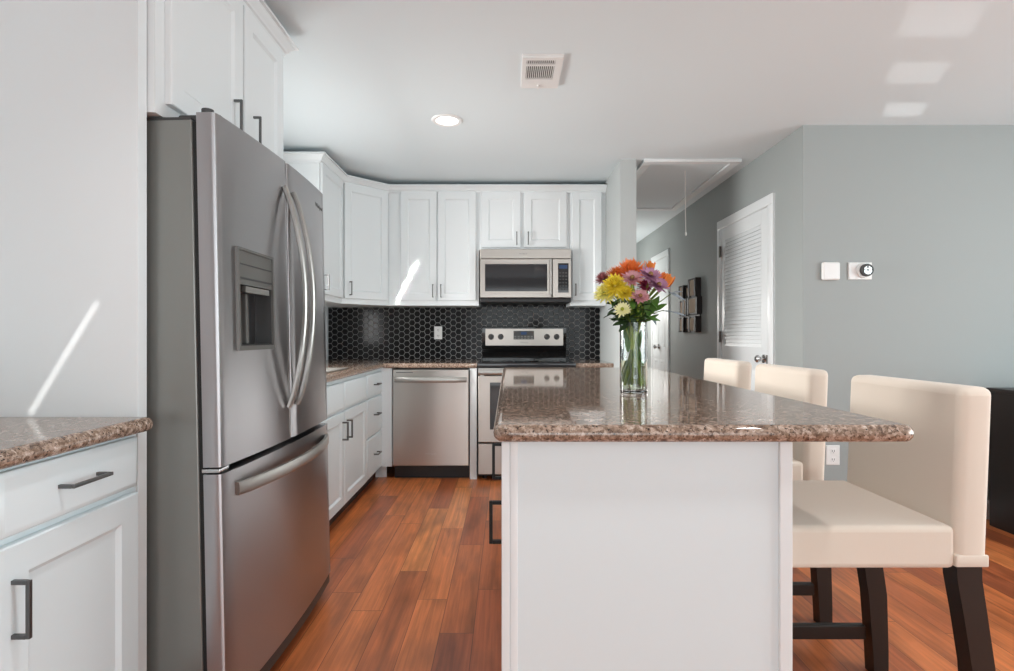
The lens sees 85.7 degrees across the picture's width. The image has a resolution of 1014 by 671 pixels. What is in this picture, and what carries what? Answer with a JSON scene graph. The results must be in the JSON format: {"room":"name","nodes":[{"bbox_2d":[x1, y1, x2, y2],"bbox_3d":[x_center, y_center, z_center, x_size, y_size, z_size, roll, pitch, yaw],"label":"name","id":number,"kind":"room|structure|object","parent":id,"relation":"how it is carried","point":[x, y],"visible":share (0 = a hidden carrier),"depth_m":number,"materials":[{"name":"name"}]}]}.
{"room":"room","nodes":[
{"label":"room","id":0,"kind":"room"},
{"bbox_2d":[325,307,327,359],"bbox_3d":[-1.680,-0.085,0.854,0.140,2.432,8.407,0,0,0],"label":"wall","id":1,"kind":"structure","parent":0,"point":[326,308],"depth_m":4.88,"materials":[{"name":"white paint"}]},
{"bbox_2d":[147,0,282,158],"bbox_3d":[-1.256,-0.917,1.925,0.669,0.603,0.836,0,0,0],"label":"upper cabinet","id":2,"kind":"object","parent":1,"relation":"attached to","point":[215,55],"visible":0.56,"depth_m":1.80,"materials":[{"name":"white paint"}]},
{"bbox_2d":[240,0,298,56],"bbox_3d":[-1.256,-1.230,1.954,0.687,0.058,0.891,0,0,0],"label":"crown molding","id":3,"kind":"structure","parent":2,"relation":"attached to","point":[259,9],"depth_m":2.17,"materials":[{"name":"white paint"}]},
{"bbox_2d":[287,163,342,303],"bbox_3d":[-1.428,-0.736,4.053,0.358,0.967,0.507,0,0,0],"label":"upper cabinet","id":4,"kind":"object","parent":1,"relation":"attached to","point":[319,175],"visible":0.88,"depth_m":4.01,"materials":[{"name":"white paint"}]},
{"bbox_2d":[283,152,606,192],"bbox_3d":[-0.484,-1.230,4.426,2.590,0.058,0.718,0,0,-21],"label":"crown molding","id":5,"kind":"structure","parent":4,"relation":"attached to","point":[288,157],"depth_m":4.55,"materials":[{"name":"white paint"}]},
{"bbox_2d":[325,182,391,306],"bbox_3d":[-1.304,-0.736,4.611,0.608,0.967,0.608,0,0,0],"label":"upper cabinet","id":6,"kind":"object","parent":1,"relation":"attached to","point":[365,209],"visible":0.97,"depth_m":4.45,"materials":[{"name":"white paint"}]},
{"bbox_2d":[328,325,394,460],"bbox_3d":[-0.387,-0.085,4.987,2.446,2.432,0.140,0,0,0],"label":"wall","id":7,"kind":"structure","parent":0,"point":[328,325],"depth_m":4.92,"materials":[{"name":"white paint"}]},
{"bbox_2d":[389,192,479,306],"bbox_3d":[-0.618,-0.736,4.735,0.760,0.967,0.358,0,0,0],"label":"upper cabinet","id":8,"kind":"object","parent":7,"relation":"attached to","point":[434,254],"visible":1,"depth_m":4.60,"materials":[{"name":"white paint"}]},
{"bbox_2d":[328,303,599,359],"bbox_3d":[-0.384,-0.126,4.910,2.437,0.687,0.011,0,0,0],"label":"tile backsplash","id":9,"kind":"structure","parent":7,"relation":"attached to","point":[355,333],"depth_m":4.91,"materials":[{"name":"black tile"}]},
{"bbox_2d":[434,326,441,338],"bbox_3d":[-0.617,-0.024,4.900,0.072,0.116,0.008,0,0,0],"label":"wall outlet","id":10,"kind":"object","parent":9,"relation":"attached to","point":[437,329],"visible":1,"depth_m":4.90,"materials":[{"name":"white plastic"}]},
{"bbox_2d":[479,192,569,251],"bbox_3d":[0.146,-0.969,4.735,0.764,0.500,0.358,0,0,0],"label":"upper cabinet","id":11,"kind":"object","parent":7,"relation":"attached to","point":[507,220],"visible":1,"depth_m":4.60,"materials":[{"name":"white paint"}]},
{"bbox_2d":[480,249,570,304],"bbox_3d":[0.153,-0.495,4.689,0.756,0.442,0.428,0,0,0],"label":"microwave oven","id":12,"kind":"object","parent":11,"relation":"attached to","point":[507,276],"visible":1,"depth_m":4.51,"materials":[{"name":"silver metal"}]},
{"bbox_2d":[566,192,605,306],"bbox_3d":[0.681,-0.736,4.735,0.303,0.967,0.358,0,0,0],"label":"upper cabinet","id":13,"kind":"object","parent":7,"relation":"attached to","point":[587,209],"visible":0.97,"depth_m":4.60,"materials":[{"name":"white paint"}]},
{"bbox_2d":[600,159,635,367],"bbox_3d":[0.895,-0.085,6.117,0.119,2.432,4.165,0,0,0],"label":"wall partition","id":14,"kind":"structure","parent":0,"point":[621,183],"depth_m":4.17,"materials":[{"name":"grey paint"}]},
{"bbox_2d":[264,0,1013,242],"bbox_3d":[1.570,-1.361,2.425,6.760,0.120,11.950,0,0,0],"label":"ceiling","id":15,"kind":"structure","parent":0,"point":[365,83],"depth_m":2.77,"materials":[{"name":"white paint"}]},
{"bbox_2d":[431,114,462,126],"bbox_3d":[-0.362,-1.296,3.300,0.188,0.009,0.188,0,0,0],"label":"recessed light","id":16,"kind":"object","parent":15,"relation":"in","point":[446,120],"visible":1,"depth_m":3.29,"materials":[{"name":"white plastic"}]},
{"bbox_2d":[520,54,564,88],"bbox_3d":[0.168,-1.289,2.685,0.196,0.024,0.322,0,0,0],"label":"ceiling vent","id":17,"kind":"object","parent":15,"relation":"in","point":[538,71],"visible":1,"depth_m":2.66,"materials":[{"name":"white plastic"}]},
{"bbox_2d":[526,61,554,78],"bbox_3d":[0.161,-1.290,2.650,0.129,0.008,0.190,0,0,0],"label":"grille","id":18,"kind":"object","parent":17,"relation":"attached to","point":[534,69],"depth_m":2.66,"materials":[{"name":"white plastic"}]},
{"bbox_2d":[636,159,741,235],"bbox_3d":[1.370,-1.041,4.810,0.720,0.520,1.580,0,0,0],"label":"attic hatch","id":19,"kind":"object","parent":15,"relation":"attached to","point":[661,184],"visible":0.79,"depth_m":4.50,"materials":[{"name":"white paint"}]},
{"bbox_2d":[270,461,1013,670],"bbox_3d":[1.570,1.191,2.425,6.760,0.120,11.950,0,0,0],"label":"floor","id":20,"kind":"structure","parent":0,"point":[415,583],"depth_m":2.36,"materials":[{"name":"red wood"}]},
{"bbox_2d":[0,434,137,670],"bbox_3d":[-1.265,0.694,1.252,0.656,0.874,0.423,0,0,0],"label":"base cabinet","id":21,"kind":"object","parent":20,"relation":"on","point":[69,520],"visible":1,"depth_m":1.23,"materials":[{"name":"white paint"}]},
{"bbox_2d":[0,0,146,670],"bbox_3d":[-1.300,-0.085,1.485,0.619,2.431,0.036,0,0,0],"label":"panel","id":22,"kind":"object","parent":20,"relation":"on","point":[73,73],"visible":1,"depth_m":1.47,"materials":[{"name":"white paint"}]},
{"bbox_2d":[147,108,329,670],"bbox_3d":[-1.127,0.253,1.972,0.860,1.766,0.902,-1,0,0],"label":"refrigerator","id":23,"kind":"object","parent":20,"relation":"on","point":[238,534],"visible":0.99,"depth_m":1.57,"materials":[{"name":"silver metal"}]},
{"bbox_2d":[321,373,366,525],"bbox_3d":[-1.265,0.694,3.276,0.656,0.874,1.062,0,0,0],"label":"base cabinet","id":24,"kind":"object","parent":20,"relation":"on","point":[346,421],"visible":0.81,"depth_m":3.30,"materials":[{"name":"white paint"}]},
{"bbox_2d":[326,360,479,382],"bbox_3d":[-0.922,0.237,3.676,1.372,0.038,2.453,0,0,0],"label":"countertop","id":25,"kind":"structure","parent":24,"relation":"on","point":[355,367],"depth_m":4.28,"materials":[{"name":"brown stone"}]},
{"bbox_2d":[326,368,347,372],"bbox_3d":[-1.272,0.113,3.230,0.459,0.550,0.760,0,0,0],"label":"sink","id":26,"kind":"object","parent":25,"relation":"in","point":[328,370],"visible":0.03,"depth_m":3.54,"materials":[{"name":"grey metal"}]},
{"bbox_2d":[356,369,381,496],"bbox_3d":[-1.265,0.694,4.055,0.656,0.874,0.490,0,0,0],"label":"base cabinet","id":27,"kind":"object","parent":20,"relation":"on","point":[373,378],"visible":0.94,"depth_m":4.01,"materials":[{"name":"white paint"}]},
{"bbox_2d":[375,368,391,476],"bbox_3d":[-0.978,0.694,4.341,0.145,0.874,0.078,0,0,0],"label":"cabinet filler","id":28,"kind":"object","parent":20,"relation":"on","point":[386,392],"visible":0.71,"depth_m":4.30,"materials":[{"name":"white paint"}]},
{"bbox_2d":[393,368,469,477],"bbox_3d":[-0.598,0.697,4.556,0.596,0.868,0.652,0,0,0],"label":"dishwasher","id":29,"kind":"object","parent":20,"relation":"on","point":[431,406],"visible":0.99,"depth_m":4.28,"materials":[{"name":"grey metal"}]},
{"bbox_2d":[470,367,477,478],"bbox_3d":[-0.265,0.694,4.599,0.054,0.874,0.602,0,0,0],"label":"filler panel","id":30,"kind":"object","parent":20,"relation":"on","point":[473,371],"visible":0.62,"depth_m":4.30,"materials":[{"name":"white paint"}]},
{"bbox_2d":[477,327,575,477],"bbox_3d":[0.152,0.526,4.553,0.766,1.210,0.693,0,0,0],"label":"electric range","id":31,"kind":"object","parent":20,"relation":"on","point":[502,347],"visible":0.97,"depth_m":4.42,"materials":[{"name":"silver metal"}]},
{"bbox_2d":[478,370,502,475],"bbox_3d":[0.152,0.677,4.550,0.758,0.848,0.685,0,0,0],"label":"oven","id":32,"kind":"object","parent":31,"relation":"in","point":[489,381],"depth_m":4.25,"materials":[{"name":"silver metal"}]},
{"bbox_2d":[477,359,575,367],"bbox_3d":[0.152,0.231,4.559,0.766,0.041,0.606,0,0,0],"label":"cooktop","id":33,"kind":"object","parent":31,"relation":"in","point":[483,363],"depth_m":4.26,"materials":[{"name":"black glass"}]},
{"bbox_2d":[489,442,791,670],"bbox_3d":[0.288,0.682,2.245,0.679,0.898,2.089,0,0,0],"label":"kitchen island","id":34,"kind":"object","parent":20,"relation":"on","point":[617,556],"visible":0.77,"depth_m":1.21,"materials":[{"name":"white paint"}]},
{"bbox_2d":[493,368,913,441],"bbox_3d":[0.431,0.214,2.261,0.924,0.038,2.167,0,0,0],"label":"island countertop","id":35,"kind":"structure","parent":34,"relation":"on","point":[534,404],"depth_m":1.37,"materials":[{"name":"brown stone"}]},
{"bbox_2d":[620,321,646,392],"bbox_3d":[0.435,0.074,1.880,0.093,0.242,0.093,0,0,0],"label":"glass vase","id":36,"kind":"object","parent":35,"relation":"on","point":[633,339],"visible":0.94,"depth_m":1.84,"materials":[{"name":"clear glass"}]},
{"bbox_2d":[594,283,632,320],"bbox_3d":[0.379,-0.005,1.849,0.177,0.351,0.078,0,0,0],"label":"flower","id":37,"kind":"object","parent":36,"relation":"in","point":[599,292],"visible":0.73,"depth_m":1.84,"materials":[{"name":"yellow plant"}]},
{"bbox_2d":[606,266,621,318],"bbox_3d":[0.398,-0.039,1.884,0.131,0.410,0.080,0,0,30],"label":"flower","id":38,"kind":"object","parent":36,"relation":"in","point":[613,270],"visible":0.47,"depth_m":1.89,"materials":[{"name":"orange plant"}]},
{"bbox_2d":[595,272,642,321],"bbox_3d":[0.387,-0.030,1.890,0.178,0.392,0.071,0,0,26],"label":"flower","id":39,"kind":"object","parent":36,"relation":"in","point":[601,276],"visible":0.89,"depth_m":1.90,"materials":[{"name":"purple plant"}]},
{"bbox_2d":[606,298,636,320],"bbox_3d":[0.402,0.014,1.866,0.128,0.313,0.034,0,0,-14],"label":"sprig","id":40,"kind":"object","parent":36,"relation":"in","point":[614,298],"visible":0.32,"depth_m":1.86,"materials":[{"name":"green plant"}]},
{"bbox_2d":[601,273,642,317],"bbox_3d":[0.384,-0.024,1.857,0.153,0.378,0.116,0,0,-26],"label":"flower","id":41,"kind":"object","parent":36,"relation":"in","point":[614,282],"visible":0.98,"depth_m":1.82,"materials":[{"name":"yellow plant"}]},
{"bbox_2d":[607,300,636,331],"bbox_3d":[0.406,0.024,1.848,0.136,0.293,0.048,0,0,-25],"label":"sprig","id":42,"kind":"object","parent":36,"relation":"in","point":[621,322],"visible":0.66,"depth_m":1.84,"materials":[{"name":"green plant"}]},
{"bbox_2d":[613,301,641,321],"bbox_3d":[0.411,0.025,1.850,0.103,0.281,0.112,0,0,10],"label":"flower","id":43,"kind":"object","parent":36,"relation":"in","point":[622,308],"visible":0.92,"depth_m":1.81,"materials":[{"name":"beige plant"}]},
{"bbox_2d":[614,257,645,318],"bbox_3d":[0.431,-0.053,1.879,0.143,0.436,0.120,0,0,0],"label":"flower","id":44,"kind":"object","parent":36,"relation":"in","point":[630,265],"visible":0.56,"depth_m":1.87,"materials":[{"name":"orange plant"}]},
{"bbox_2d":[616,284,645,319],"bbox_3d":[0.417,-0.001,1.839,0.099,0.341,0.104,0,0,35],"label":"flower","id":45,"kind":"object","parent":36,"relation":"in","point":[627,293],"visible":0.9,"depth_m":1.82,"materials":[{"name":"yellow plant"}]},
{"bbox_2d":[621,270,643,320],"bbox_3d":[0.431,-0.026,1.838,0.126,0.387,0.097,0,0,-32],"label":"flower","id":46,"kind":"object","parent":36,"relation":"in","point":[632,277],"visible":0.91,"depth_m":1.81,"materials":[{"name":"pink plant"}]},
{"bbox_2d":[629,289,650,321],"bbox_3d":[0.447,0.004,1.845,0.089,0.322,0.120,0,0,0],"label":"flower","id":47,"kind":"object","parent":36,"relation":"in","point":[641,295],"visible":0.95,"depth_m":1.81,"materials":[{"name":"pink plant"}]},
{"bbox_2d":[631,260,655,312],"bbox_3d":[0.457,-0.047,1.883,0.111,0.424,0.084,0,0,0],"label":"flower","id":48,"kind":"object","parent":36,"relation":"in","point":[650,264],"visible":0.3,"depth_m":1.87,"materials":[{"name":"orange plant"}]},
{"bbox_2d":[633,280,654,319],"bbox_3d":[0.454,-0.013,1.854,0.102,0.363,0.071,0,0,0],"label":"flower","id":49,"kind":"object","parent":36,"relation":"in","point":[644,283],"visible":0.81,"depth_m":1.84,"materials":[{"name":"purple plant"}]},
{"bbox_2d":[628,266,662,317],"bbox_3d":[0.469,-0.032,1.841,0.097,0.406,0.111,0,0,-22],"label":"flower","id":50,"kind":"object","parent":36,"relation":"in","point":[649,273],"visible":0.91,"depth_m":1.82,"materials":[{"name":"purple plant"}]},
{"bbox_2d":[620,278,670,318],"bbox_3d":[0.474,-0.014,1.859,0.159,0.373,0.093,0,0,27],"label":"flower","id":51,"kind":"object","parent":36,"relation":"in","point":[659,284],"visible":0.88,"depth_m":1.83,"materials":[{"name":"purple plant"}]},
{"bbox_2d":[625,271,665,317],"bbox_3d":[0.481,-0.027,1.884,0.166,0.399,0.076,0,0,0],"label":"flower","id":52,"kind":"object","parent":36,"relation":"in","point":[662,273],"visible":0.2,"depth_m":1.90,"materials":[{"name":"orange plant"}]},
{"bbox_2d":[638,296,666,321],"bbox_3d":[0.470,0.019,1.857,0.139,0.303,0.028,0,0,24],"label":"sprig","id":53,"kind":"object","parent":36,"relation":"in","point":[651,306],"visible":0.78,"depth_m":1.84,"materials":[{"name":"green plant"}]},
{"bbox_2d":[634,272,674,318],"bbox_3d":[0.500,-0.026,1.873,0.163,0.386,0.063,0,0,-12],"label":"flower","id":54,"kind":"object","parent":36,"relation":"in","point":[667,277],"visible":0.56,"depth_m":1.87,"materials":[{"name":"orange plant"}]},
{"bbox_2d":[643,291,685,317],"bbox_3d":[0.499,0.010,1.867,0.215,0.322,0.019,0,0,12],"label":"sprig","id":55,"kind":"object","parent":36,"relation":"in","point":[674,292],"visible":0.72,"depth_m":1.86,"materials":[{"name":"green"}]},
{"bbox_2d":[644,310,684,323],"bbox_3d":[0.502,0.041,1.865,0.208,0.258,0.023,0,0,12],"label":"sprig","id":56,"kind":"object","parent":36,"relation":"in","point":[661,310],"visible":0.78,"depth_m":1.86,"materials":[{"name":"green"}]},
{"bbox_2d":[704,358,751,389],"bbox_3d":[0.975,0.632,3.015,0.580,0.998,0.473,0,0,0],"label":"bar stool","id":57,"kind":"object","parent":20,"relation":"on","point":[735,373],"visible":0.09,"depth_m":2.88,"materials":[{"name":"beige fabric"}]},
{"bbox_2d":[755,364,831,622],"bbox_3d":[0.975,0.632,2.350,0.580,0.998,0.473,0,0,0],"label":"bar stool","id":58,"kind":"object","parent":20,"relation":"on","point":[809,385],"visible":0.2,"depth_m":2.13,"materials":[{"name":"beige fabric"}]},
{"bbox_2d":[792,375,995,670],"bbox_3d":[0.975,0.632,1.635,0.580,0.998,0.473,0,0,0],"label":"bar stool","id":59,"kind":"object","parent":20,"relation":"on","point":[921,501],"visible":0.7,"depth_m":1.45,"materials":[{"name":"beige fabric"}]},
{"bbox_2d":[986,388,1013,534],"bbox_3d":[3.671,0.721,3.021,1.612,0.820,0.499,0,0,0],"label":"sideboard","id":60,"kind":"object","parent":20,"relation":"on","point":[1001,438],"visible":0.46,"depth_m":3.18,"materials":[{"name":"black wood"}]},
{"bbox_3d":[0.674,0.694,4.574,0.266,0.874,0.657,0,0,0],"label":"base cabinet","id":61,"kind":"object","parent":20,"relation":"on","visible":0},
{"bbox_2d":[570,360,613,367],"bbox_3d":[0.687,0.237,4.589,0.294,0.038,0.628,0,0,0],"label":"countertop","id":62,"kind":"structure","parent":61,"relation":"on","point":[579,363],"depth_m":4.28,"materials":[{"name":"brown stone"}]},
{"bbox_3d":[-1.265,0.694,0.818,0.656,0.874,0.436,0,0,0],"label":"base cabinet","id":63,"kind":"object","parent":20,"relation":"on","visible":0},
{"bbox_2d":[0,417,152,469],"bbox_3d":[-1.278,0.237,0.931,0.660,0.038,1.063,0,0,0],"label":"countertop","id":64,"kind":"structure","parent":63,"relation":"on","point":[23,440],"depth_m":1.26,"materials":[{"name":"brown stone"}]},
{"bbox_2d":[636,125,822,379],"bbox_3d":[1.890,-0.085,5.790,0.120,2.432,4.821,0,0,0],"label":"wall","id":65,"kind":"structure","parent":0,"point":[792,169],"depth_m":3.70,"materials":[{"name":"grey paint"}]},
{"bbox_2d":[651,249,669,371],"bbox_3d":[1.791,0.077,6.513,0.078,2.108,0.745,0,0,0],"label":"door","id":66,"kind":"structure","parent":65,"relation":"in","point":[660,331],"depth_m":6.39,"materials":[{"name":"white paint"}]},
{"bbox_2d":[678,277,701,331],"bbox_3d":[1.802,-0.291,5.405,0.055,0.515,0.560,0,0,0],"label":"wall sculpture","id":67,"kind":"object","parent":65,"relation":"attached to","point":[691,308],"visible":0.92,"depth_m":5.30,"materials":[{"name":"black paint"}]},
{"bbox_2d":[690,318,693,329],"bbox_3d":[1.803,-0.109,5.260,0.050,0.118,0.120,0,0,0],"label":"mirror","id":68,"kind":"object","parent":67,"relation":"attached to","point":[691,319],"depth_m":5.25,"materials":[{"name":"brown mirror"}]},
{"bbox_2d":[689,298,694,312],"bbox_3d":[1.806,-0.286,5.270,0.045,0.133,0.190,0,0,0],"label":"mirror","id":69,"kind":"object","parent":67,"relation":"attached to","point":[691,300],"depth_m":5.28,"materials":[{"name":"brown mirror"}]},
{"bbox_2d":[690,280,693,295],"bbox_3d":[1.803,-0.459,5.263,0.050,0.148,0.115,0,0,0],"label":"mirror","id":70,"kind":"object","parent":67,"relation":"on","point":[691,281],"depth_m":5.26,"materials":[{"name":"brown mirror"}]},
{"bbox_2d":[717,192,774,390],"bbox_3d":[1.793,0.077,4.224,0.074,2.108,0.985,0,0,0],"label":"door","id":71,"kind":"structure","parent":65,"relation":"in","point":[745,328],"depth_m":4.14,"materials":[{"name":"white paint"}]},
{"bbox_2d":[823,125,1013,499],"bbox_3d":[3.350,-0.085,3.439,2.800,2.432,0.120,0,0,0],"label":"wall","id":72,"kind":"structure","parent":0,"point":[931,207],"depth_m":3.38,"materials":[{"name":"grey paint"}]},
{"bbox_2d":[821,262,839,279],"bbox_3d":[1.992,-0.396,3.365,0.108,0.112,0.029,0,0,0],"label":"wall sensor","id":73,"kind":"object","parent":72,"relation":"attached to","point":[829,270],"visible":1,"depth_m":3.35,"materials":[{"name":"white plastic"}]},
{"bbox_2d":[826,445,839,464],"bbox_3d":[2.012,0.739,3.375,0.084,0.122,0.008,0,0,0],"label":"wall outlet","id":74,"kind":"object","parent":72,"relation":"attached to","point":[832,451],"visible":1,"depth_m":3.37,"materials":[{"name":"white plastic"}]},
{"bbox_2d":[830,449,835,453],"bbox_3d":[2.012,0.713,3.373,0.034,0.030,0.003,0,0,0],"label":"receptacle","id":75,"kind":"object","parent":74,"relation":"attached to","point":[832,451],"depth_m":3.37,"materials":[{"name":"grey plastic"}]},
{"bbox_2d":[830,457,835,461],"bbox_3d":[2.012,0.765,3.373,0.034,0.030,0.003,0,0,0],"label":"receptacle","id":76,"kind":"object","parent":74,"relation":"attached to","point":[832,459],"depth_m":3.37,"materials":[{"name":"grey plastic"}]},
{"bbox_2d":[848,262,873,279],"bbox_3d":[2.178,-0.398,3.354,0.146,0.106,0.050,0,0,0],"label":"thermostat","id":77,"kind":"object","parent":72,"relation":"attached to","point":[856,270],"visible":1,"depth_m":3.37,"materials":[{"name":"white plastic"}]},
{"bbox_2d":[986,500,988,518],"bbox_3d":[3.300,1.075,3.372,2.900,0.112,0.014,0,0,0],"label":"baseboard","id":78,"kind":"structure","parent":72,"relation":"attached to","point":[987,510],"depth_m":3.37,"materials":[{"name":"white paint"}]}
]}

